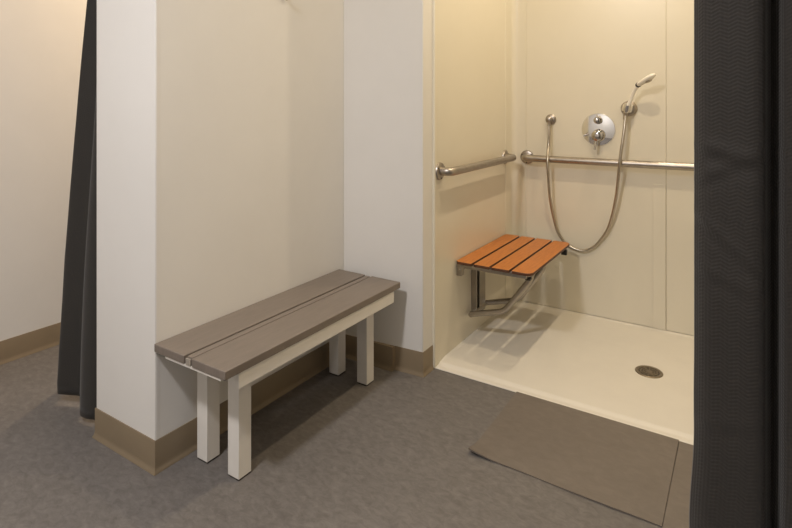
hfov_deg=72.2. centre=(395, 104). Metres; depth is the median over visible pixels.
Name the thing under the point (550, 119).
outlet
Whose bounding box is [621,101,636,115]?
holder
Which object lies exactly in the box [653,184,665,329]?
trim
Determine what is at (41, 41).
wall
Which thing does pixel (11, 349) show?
baseboard
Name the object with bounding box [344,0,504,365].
wall
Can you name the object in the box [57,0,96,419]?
privacy curtain
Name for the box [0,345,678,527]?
floor
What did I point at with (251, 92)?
wall partition
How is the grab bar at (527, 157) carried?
attached to the wall at (585, 58)
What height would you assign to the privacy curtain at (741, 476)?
2.355 m
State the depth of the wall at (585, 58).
2.98 m
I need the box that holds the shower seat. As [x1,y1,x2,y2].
[457,234,569,316]
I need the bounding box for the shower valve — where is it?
[582,113,615,149]
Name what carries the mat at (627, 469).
on the floor
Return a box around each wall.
[0,0,86,340]
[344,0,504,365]
[526,0,693,335]
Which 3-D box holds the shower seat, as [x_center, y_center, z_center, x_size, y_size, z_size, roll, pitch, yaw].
[0.622,0.919,2.806,0.383,0.321,0.659,0,0,33]
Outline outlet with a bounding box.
[546,114,555,125]
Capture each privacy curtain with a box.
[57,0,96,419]
[689,0,791,527]
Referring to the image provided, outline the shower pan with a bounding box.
[435,301,693,444]
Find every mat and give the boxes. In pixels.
[468,392,678,526]
[662,441,692,527]
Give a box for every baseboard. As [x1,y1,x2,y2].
[0,322,60,364]
[92,342,328,475]
[345,334,433,377]
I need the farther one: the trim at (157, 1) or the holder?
the holder
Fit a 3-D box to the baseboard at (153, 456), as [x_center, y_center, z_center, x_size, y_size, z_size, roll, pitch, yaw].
[-0.369,1.147,2.736,0.375,0.106,2.100,0,0,33]
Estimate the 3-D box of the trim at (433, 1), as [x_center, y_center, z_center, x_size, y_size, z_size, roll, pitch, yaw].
[0.174,0.100,2.473,0.016,2.199,0.018,0,0,33]
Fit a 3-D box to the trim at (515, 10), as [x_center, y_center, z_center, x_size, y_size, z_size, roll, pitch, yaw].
[0.709,0.090,3.225,0.093,2.180,0.130,0,0,33]
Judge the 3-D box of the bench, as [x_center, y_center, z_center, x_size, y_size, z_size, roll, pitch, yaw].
[-0.383,0.988,2.067,0.343,0.424,0.952,0,0,33]
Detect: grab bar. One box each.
[435,150,515,179]
[520,150,693,170]
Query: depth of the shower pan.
2.48 m
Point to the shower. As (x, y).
(648, 78)
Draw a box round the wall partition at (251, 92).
[97,0,343,440]
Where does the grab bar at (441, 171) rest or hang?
attached to the wall at (388, 43)
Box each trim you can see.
[156,0,158,439]
[432,0,435,367]
[505,0,525,304]
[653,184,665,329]
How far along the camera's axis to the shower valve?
3.00 m
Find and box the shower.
[546,73,655,251]
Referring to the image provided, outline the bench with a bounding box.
[154,269,399,480]
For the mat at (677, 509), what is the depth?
1.68 m
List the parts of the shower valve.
diverter knob, control handle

